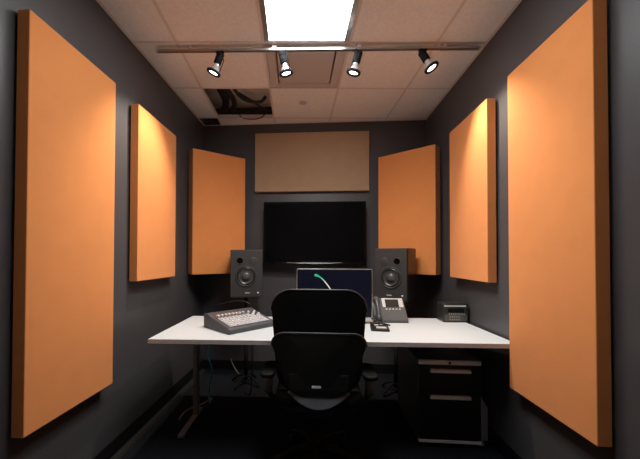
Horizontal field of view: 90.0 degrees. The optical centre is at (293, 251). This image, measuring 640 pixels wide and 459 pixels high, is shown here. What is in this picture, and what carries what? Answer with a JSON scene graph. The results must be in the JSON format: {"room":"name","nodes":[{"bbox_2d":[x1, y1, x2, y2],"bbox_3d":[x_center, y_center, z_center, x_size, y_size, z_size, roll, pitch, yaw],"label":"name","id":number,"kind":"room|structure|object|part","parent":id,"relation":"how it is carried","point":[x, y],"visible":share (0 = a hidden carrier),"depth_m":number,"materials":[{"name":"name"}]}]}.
{"room":"studio","nodes":[
{"label":"studio","id":0,"kind":"room"},
{"bbox_2d":[0,0,203,458],"bbox_3d":[-1.228,-0.193,1.677,0.100,2.970,3.966,0,-1,4],"label":"wall","id":1,"kind":"structure","parent":0,"point":[143,371],"depth_m":2.08,"materials":[{"name":"grey paint"}]},
{"bbox_2d":[11,9,115,437],"bbox_3d":[-1.145,-0.125,1.646,0.070,1.823,0.588,0,-1,4],"label":"acoustic panel","id":2,"kind":"object","parent":1,"relation":"attached to","point":[63,282],"visible":1,"depth_m":1.52,"materials":[{"name":"orange fabric"}]},
{"bbox_2d":[92,359,205,458],"bbox_3d":[-1.178,1.241,1.652,0.008,0.102,3.966,0,-1,4],"label":"baseboard","id":3,"kind":"structure","parent":1,"relation":"attached to","point":[119,441],"depth_m":2.35,"materials":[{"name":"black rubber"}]},
{"bbox_2d":[129,104,175,280],"bbox_3d":[-1.085,-0.405,2.488,0.070,1.224,0.590,0,-1,4],"label":"acoustic panel","id":4,"kind":"object","parent":1,"relation":"attached to","point":[153,146],"visible":1,"depth_m":2.37,"materials":[{"name":"orange fabric"}]},
{"bbox_2d":[99,0,517,124],"bbox_3d":[0.067,-1.627,1.607,2.690,0.298,4.166,0,-1,4],"label":"ceiling","id":5,"kind":"structure","parent":0,"point":[390,85],"depth_m":2.37,"materials":[{"name":"tile"}]},
{"bbox_2d":[217,89,270,112],"bbox_3d":[-0.536,-1.548,3.141,0.556,0.178,0.568,0,-1,4],"label":"cable bundle","id":6,"kind":"object","parent":5,"relation":"hanging from","point":[225,94],"visible":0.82,"depth_m":3.14,"materials":[{"name":"black rubber"}]},
{"bbox_2d":[238,110,265,119],"bbox_3d":[-0.449,-1.481,3.442,0.293,0.082,0.076,0,-1,-2],"label":"cable","id":7,"kind":"object","parent":5,"relation":"hanging from","point":[238,110],"visible":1,"depth_m":3.45,"materials":[{"name":"black plastic"}]},
{"bbox_2d":[265,43,347,87],"bbox_3d":[0.089,-1.494,2.543,0.586,0.064,0.586,0,-1,0],"label":"ceiling vent","id":8,"kind":"object","parent":5,"relation":"in","point":[310,69],"visible":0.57,"depth_m":2.52,"materials":[{"name":"metal"}]},
{"bbox_3d":[0.089,-1.489,2.543,0.425,0.055,0.425,0,-1,0],"label":"plate","id":9,"kind":"part","parent":8,"relation":"part of","materials":[{"name":"grey paint"}]},
{"bbox_2d":[259,0,358,41],"bbox_3d":[0.088,-1.528,1.628,0.590,0.103,1.204,0,-1,0],"label":"ceiling light","id":10,"kind":"object","parent":5,"relation":"attached to","point":[282,20],"visible":1,"depth_m":2.03,"materials":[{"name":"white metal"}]},
{"bbox_2d":[155,43,481,53],"bbox_3d":[0.161,-1.447,2.277,2.300,0.044,0.056,0,-1,1],"label":"track","id":11,"kind":"object","parent":5,"relation":"attached to","point":[444,47],"visible":1,"depth_m":2.26,"materials":[{"name":"silver metal"}]},
{"bbox_2d":[207,51,223,77],"bbox_3d":[-0.560,-1.343,2.292,0.126,0.171,0.116,0,-1,4],"label":"track spotlight","id":12,"kind":"object","parent":11,"relation":"attached to","point":[213,70],"visible":1,"depth_m":2.26,"materials":[{"name":"black metal"}]},
{"bbox_3d":[-0.574,-1.309,2.285,0.083,0.086,0.085,0,-1,4],"label":"reflector bulb","id":13,"kind":"part","parent":12,"relation":"part of","materials":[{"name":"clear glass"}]},
{"bbox_2d":[278,49,292,77],"bbox_3d":[-0.057,-1.342,2.272,0.101,0.170,0.118,0,-1,25],"label":"track spotlight","id":14,"kind":"object","parent":11,"relation":"attached to","point":[286,71],"visible":1,"depth_m":2.25,"materials":[{"name":"black metal"}]},
{"bbox_3d":[-0.054,-1.305,2.279,0.085,0.081,0.085,0,-1,4],"label":"reflector bulb","id":15,"kind":"part","parent":14,"relation":"part of","materials":[{"name":"clear glass"}]},
{"bbox_2d":[346,49,361,76],"bbox_3d":[0.424,-1.341,2.265,0.111,0.171,0.111,1,-1,-38],"label":"track spotlight","id":16,"kind":"object","parent":11,"relation":"attached to","point":[353,71],"visible":1,"depth_m":2.24,"materials":[{"name":"black metal"}]},
{"bbox_3d":[0.425,-1.304,2.272,0.084,0.082,0.085,0,-1,4],"label":"reflector bulb","id":17,"kind":"part","parent":16,"relation":"part of","materials":[{"name":"clear glass"}]},
{"bbox_2d":[418,49,438,73],"bbox_3d":[0.951,-1.340,2.244,0.131,0.169,0.112,-1,-1,42],"label":"track spotlight","id":18,"kind":"object","parent":11,"relation":"attached to","point":[430,66],"visible":1,"depth_m":2.22,"materials":[{"name":"black metal"}]},
{"bbox_3d":[0.958,-1.308,2.227,0.085,0.088,0.085,0,-1,4],"label":"reflector bulb","id":19,"kind":"part","parent":18,"relation":"part of","materials":[{"name":"clear glass"}]},
{"bbox_2d":[120,368,504,458],"bbox_3d":[0.060,1.344,1.562,2.690,0.100,4.166,0,-1,4],"label":"floor","id":20,"kind":"structure","parent":0,"point":[236,424],"depth_m":2.32,"materials":[{"name":"black carpet"}]},
{"bbox_2d":[178,398,212,419],"bbox_3d":[-0.818,1.300,2.660,0.071,0.013,0.408,0,-1,29],"label":"cable","id":21,"kind":"object","parent":20,"relation":"on","point":[210,398],"visible":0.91,"depth_m":2.65,"materials":[{"name":"brown plastic"}]},
{"bbox_2d":[210,300,252,394],"bbox_3d":[-0.574,0.875,2.919,0.430,0.880,0.141,0,-1,4],"label":"cable","id":22,"kind":"object","parent":20,"relation":"on","point":[234,300],"visible":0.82,"depth_m":2.89,"materials":[{"name":"black plastic"}]},
{"bbox_2d":[232,297,259,389],"bbox_3d":[-0.478,0.873,3.179,0.260,0.879,0.255,0,-1,-16],"label":"speaker stand","id":23,"kind":"object","parent":20,"relation":"on","point":[246,374],"visible":0.74,"depth_m":3.16,"materials":[{"name":"black metal"}]},
{"bbox_3d":[-0.559,1.264,3.218,0.164,0.096,0.024,0,-1,29],"label":"leg","id":24,"kind":"part","parent":23,"relation":"part of","materials":[{"name":"black metal"}]},
{"bbox_3d":[-0.523,1.263,3.092,0.024,0.096,0.164,0,-1,29],"label":"leg","id":25,"kind":"part","parent":23,"relation":"part of","materials":[{"name":"black metal"}]},
{"bbox_2d":[230,250,262,296],"bbox_3d":[-0.464,0.206,3.160,0.305,0.452,0.293,0,-1,-6],"label":"speaker","id":26,"kind":"object","parent":23,"relation":"on","point":[246,266],"visible":1,"depth_m":3.03,"materials":[{"name":"black plastic"}]},
{"bbox_3d":[-0.455,0.230,3.029,0.198,0.198,0.009,0,-1,-6],"label":"woofer frame","id":27,"kind":"part","parent":26,"relation":"part of","materials":[{"name":"grey plastic"}]},
{"bbox_3d":[-0.398,1.264,3.128,0.164,0.096,0.024,0,-1,29],"label":"leg","id":28,"kind":"part","parent":23,"relation":"part of","materials":[{"name":"black metal"}]},
{"bbox_2d":[260,289,377,458],"bbox_3d":[0.148,0.754,1.933,0.685,1.088,0.591,0,-1,4],"label":"office chair","id":29,"kind":"object","parent":20,"relation":"on","point":[319,344],"visible":1,"depth_m":1.78,"materials":[{"name":"black fabric"}]},
{"bbox_3d":[-0.087,0.833,1.963,0.187,0.198,0.058,0,-1,-20],"label":"arm post","id":30,"kind":"part","parent":29,"relation":"part of","materials":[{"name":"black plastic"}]},
{"bbox_3d":[-0.003,1.196,1.909,0.274,0.082,0.060,0,-1,-14],"label":"arm","id":31,"kind":"part","parent":29,"relation":"part of","materials":[{"name":"black plastic"}]},
{"bbox_3d":[0.066,1.199,2.079,0.060,0.082,0.274,1,-1,-32],"label":"arm","id":32,"kind":"part","parent":29,"relation":"part of","materials":[{"name":"black plastic"}]},
{"bbox_3d":[0.137,1.195,1.791,0.060,0.082,0.274,0,-1,4],"label":"arm","id":33,"kind":"part","parent":29,"relation":"part of","materials":[{"name":"black plastic"}]},
{"bbox_3d":[0.152,0.835,1.992,0.500,0.070,0.470,0,-1,4],"label":"seat","id":34,"kind":"part","parent":29,"relation":"part of","materials":[{"name":"black fabric"}]},
{"bbox_3d":[0.140,0.508,1.819,0.540,0.580,0.088,0,-1,4],"label":"backrest","id":35,"kind":"part","parent":29,"relation":"part of","materials":[{"name":"black fabric"}]},
{"bbox_3d":[0.248,1.199,2.066,0.060,0.082,0.274,-1,-1,40],"label":"arm","id":36,"kind":"part","parent":29,"relation":"part of","materials":[{"name":"black plastic"}]},
{"bbox_3d":[0.292,1.197,1.888,0.274,0.082,0.060,0,-1,22],"label":"arm","id":37,"kind":"part","parent":29,"relation":"part of","materials":[{"name":"black plastic"}]},
{"bbox_3d":[0.384,0.834,1.930,0.187,0.198,0.058,0,-1,28],"label":"arm post","id":38,"kind":"part","parent":29,"relation":"part of","materials":[{"name":"black plastic"}]},
{"bbox_2d":[148,316,509,446],"bbox_3d":[0.223,0.920,2.297,2.215,0.753,0.775,0,-1,2],"label":"desk","id":39,"kind":"object","parent":20,"relation":"on","point":[418,332],"visible":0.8,"depth_m":2.08,"materials":[{"name":"white laminate"}]},
{"bbox_3d":[-0.771,0.930,2.525,0.035,0.687,0.055,0,-1,2],"label":"leg","id":40,"kind":"part","parent":39,"relation":"part of","materials":[{"name":"grey metal"}]},
{"bbox_2d":[208,344,212,403],"bbox_3d":[-0.706,0.937,2.689,0.044,0.727,0.123,0,-1,-15],"label":"cable","id":41,"kind":"object","parent":39,"relation":"hanging from","point":[209,344],"visible":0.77,"depth_m":2.67,"materials":[{"name":"blue plastic"}]},
{"bbox_2d":[204,308,272,334],"bbox_3d":[-0.392,0.491,2.321,0.400,0.102,0.330,1,-1,-45],"label":"mixing console","id":42,"kind":"object","parent":39,"relation":"on","point":[235,321],"visible":0.98,"depth_m":2.25,"materials":[{"name":"grey plastic"}]},
{"bbox_3d":[-0.355,0.480,2.283,0.340,0.036,0.162,1,-1,-45],"label":"control panel","id":43,"kind":"part","parent":42,"relation":"part of","materials":[{"name":"grey plastic"}]},
{"bbox_2d":[296,268,372,317],"bbox_3d":[0.309,0.337,2.459,0.578,0.417,0.180,0,-1,4],"label":"computer monitor","id":44,"kind":"object","parent":39,"relation":"on","point":[358,280],"visible":0.4,"depth_m":2.44,"materials":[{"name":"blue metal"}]},
{"bbox_2d":[370,322,389,331],"bbox_3d":[0.616,0.526,2.259,0.145,0.036,0.181,0,-1,11],"label":"card reader","id":45,"kind":"object","parent":39,"relation":"on","point":[374,326],"visible":1,"depth_m":2.23,"materials":[{"name":"black plastic"}]},
{"bbox_3d":[0.617,0.524,2.265,0.145,0.032,0.167,0,-1,11],"label":"clip arm","id":46,"kind":"part","parent":45,"relation":"part of","materials":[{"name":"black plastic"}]},
{"bbox_2d":[371,296,407,324],"bbox_3d":[0.745,0.452,2.494,0.276,0.192,0.258,0,-1,2],"label":"desk phone","id":47,"kind":"object","parent":39,"relation":"on","point":[385,310],"visible":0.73,"depth_m":2.52,"materials":[{"name":"grey plastic"}]},
{"bbox_2d":[437,301,467,321],"bbox_3d":[1.264,0.476,2.545,0.192,0.148,0.130,0,-1,2],"label":"radio","id":48,"kind":"object","parent":39,"relation":"on","point":[447,311],"visible":1,"depth_m":2.48,"materials":[{"name":"black plastic"}]},
{"bbox_2d":[381,301,407,396],"bbox_3d":[0.952,0.876,2.987,0.260,0.875,0.255,0,-1,13],"label":"speaker stand","id":49,"kind":"object","parent":20,"relation":"on","point":[394,383],"visible":0.41,"depth_m":2.97,"materials":[{"name":"black metal"}]},
{"bbox_3d":[0.902,1.266,3.059,0.024,0.096,0.164,1,-1,-32],"label":"leg","id":50,"kind":"part","parent":49,"relation":"part of","materials":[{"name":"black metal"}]},
{"bbox_3d":[0.873,1.264,2.932,0.164,0.096,0.024,1,-1,-32],"label":"leg","id":51,"kind":"part","parent":49,"relation":"part of","materials":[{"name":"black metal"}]},
{"bbox_2d":[375,248,415,300],"bbox_3d":[0.945,0.201,2.982,0.300,0.468,0.273,-1,-1,38],"label":"speaker","id":52,"kind":"object","parent":49,"relation":"on","point":[395,268],"visible":0.96,"depth_m":2.88,"materials":[{"name":"black plastic"}]},
{"bbox_3d":[0.873,0.234,2.884,0.198,0.198,0.009,-1,-1,38],"label":"woofer frame","id":53,"kind":"part","parent":52,"relation":"part of","materials":[{"name":"grey plastic"}]},
{"bbox_2d":[398,347,481,444],"bbox_3d":[1.064,1.020,2.410,0.405,0.577,0.602,0,-1,5],"label":"drawer pedestal","id":54,"kind":"object","parent":20,"relation":"on","point":[439,389],"visible":0.99,"depth_m":2.14,"materials":[{"name":"grey"}]},
{"bbox_3d":[1.043,0.743,2.144,0.405,0.028,0.022,0,-1,5],"label":"pencil drawer","id":55,"kind":"part","parent":54,"relation":"part of","materials":[{"name":"silver metal"}]},
{"bbox_3d":[1.042,1.099,2.139,0.399,0.313,0.020,0,-1,5],"label":"drawer","id":56,"kind":"part","parent":54,"relation":"part of","materials":[{"name":"black"}]},
{"bbox_3d":[1.043,0.848,2.143,0.399,0.180,0.020,0,-1,5],"label":"drawer","id":57,"kind":"part","parent":54,"relation":"part of","materials":[{"name":"black metal"}]},
{"bbox_3d":[1.041,0.794,2.123,0.263,0.024,0.020,0,-1,5],"label":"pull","id":58,"kind":"part","parent":54,"relation":"part of","materials":[{"name":"silver metal"}]},
{"bbox_3d":[1.041,0.968,2.120,0.263,0.024,0.020,0,-1,5],"label":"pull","id":59,"kind":"part","parent":54,"relation":"part of","materials":[{"name":"silver metal"}]},
{"bbox_2d":[481,398,487,440],"bbox_3d":[1.322,1.176,2.310,0.055,0.265,0.200,0,-1,4],"label":"magazine file","id":60,"kind":"object","parent":20,"relation":"on","point":[484,410],"visible":0.26,"depth_m":2.21,"materials":[{"name":"black"}]},
{"bbox_2d":[202,107,426,363],"bbox_3d":[0.207,-0.160,3.613,2.690,2.970,0.100,0,-1,4],"label":"wall","id":61,"kind":"structure","parent":0,"point":[386,138],"depth_m":3.59,"materials":[{"name":"grey paint"}]},
{"bbox_2d":[188,148,244,274],"bbox_3d":[-0.830,-0.394,3.380,0.572,1.239,0.239,1,-1,-36],"label":"acoustic panel","id":62,"kind":"object","parent":61,"relation":"attached to","point":[216,200],"visible":0.84,"depth_m":3.25,"materials":[{"name":"orange fabric"}]},
{"bbox_2d":[203,359,393,373],"bbox_3d":[0.200,1.273,3.538,2.474,0.102,0.008,0,-1,4],"label":"baseboard","id":63,"kind":"structure","parent":61,"relation":"attached to","point":[216,364],"depth_m":3.59,"materials":[{"name":"black rubber"}]},
{"bbox_2d":[255,131,368,192],"bbox_3d":[0.195,-0.999,3.551,1.262,0.656,0.050,0,-1,4],"label":"acoustic panel","id":64,"kind":"object","parent":61,"relation":"attached to","point":[302,161],"visible":1,"depth_m":3.53,"materials":[{"name":"beige fabric"}]},
{"bbox_2d":[264,201,365,265],"bbox_3d":[0.223,-0.198,3.492,1.100,0.691,0.140,0,-1,4],"label":"television","id":65,"kind":"object","parent":61,"relation":"attached to","point":[328,233],"visible":1,"depth_m":3.44,"materials":[{"name":"black"}]},
{"bbox_2d":[378,144,440,274],"bbox_3d":[1.187,-0.392,3.255,0.588,1.222,0.239,-1,-1,44],"label":"acoustic panel","id":66,"kind":"object","parent":61,"relation":"attached to","point":[408,181],"visible":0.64,"depth_m":3.11,"materials":[{"name":"orange fabric"}]},
{"bbox_2d":[426,0,639,458],"bbox_3d":[1.355,-0.189,1.494,0.100,2.970,3.966,0,-1,4],"label":"wall","id":67,"kind":"structure","parent":0,"point":[529,430],"depth_m":1.68,"materials":[{"name":"grey paint"}]},
{"bbox_2d":[96,0,521,125],"bbox_3d":[0.067,-1.478,1.605,2.490,0.001,3.966,0,-1,4],"label":"trim","id":68,"kind":"structure","parent":67,"relation":"attached to","point":[98,1],"depth_m":2.56,"materials":[{"name":"beige paint"}]},
{"bbox_2d":[449,98,496,282],"bbox_3d":[1.335,-0.405,2.407,0.070,1.223,0.597,0,-1,4],"label":"acoustic panel","id":69,"kind":"object","parent":67,"relation":"attached to","point":[473,253],"visible":1,"depth_m":2.27,"materials":[{"name":"orange fabric"}]},
{"bbox_2d":[488,425,521,458],"bbox_3d":[1.298,1.245,1.476,0.008,0.102,3.966,0,-1,4],"label":"baseboard","id":70,"kind":"structure","parent":67,"relation":"attached to","point":[505,450],"depth_m":2.05,"materials":[{"name":"black rubber"}]},
{"bbox_2d":[508,0,611,446],"bbox_3d":[1.276,-0.129,1.584,0.070,1.833,0.585,0,-1,4],"label":"acoustic panel","id":71,"kind":"object","parent":67,"relation":"attached to","point":[560,304],"visible":1,"depth_m":1.45,"materials":[{"name":"orange fabric"}]}
]}

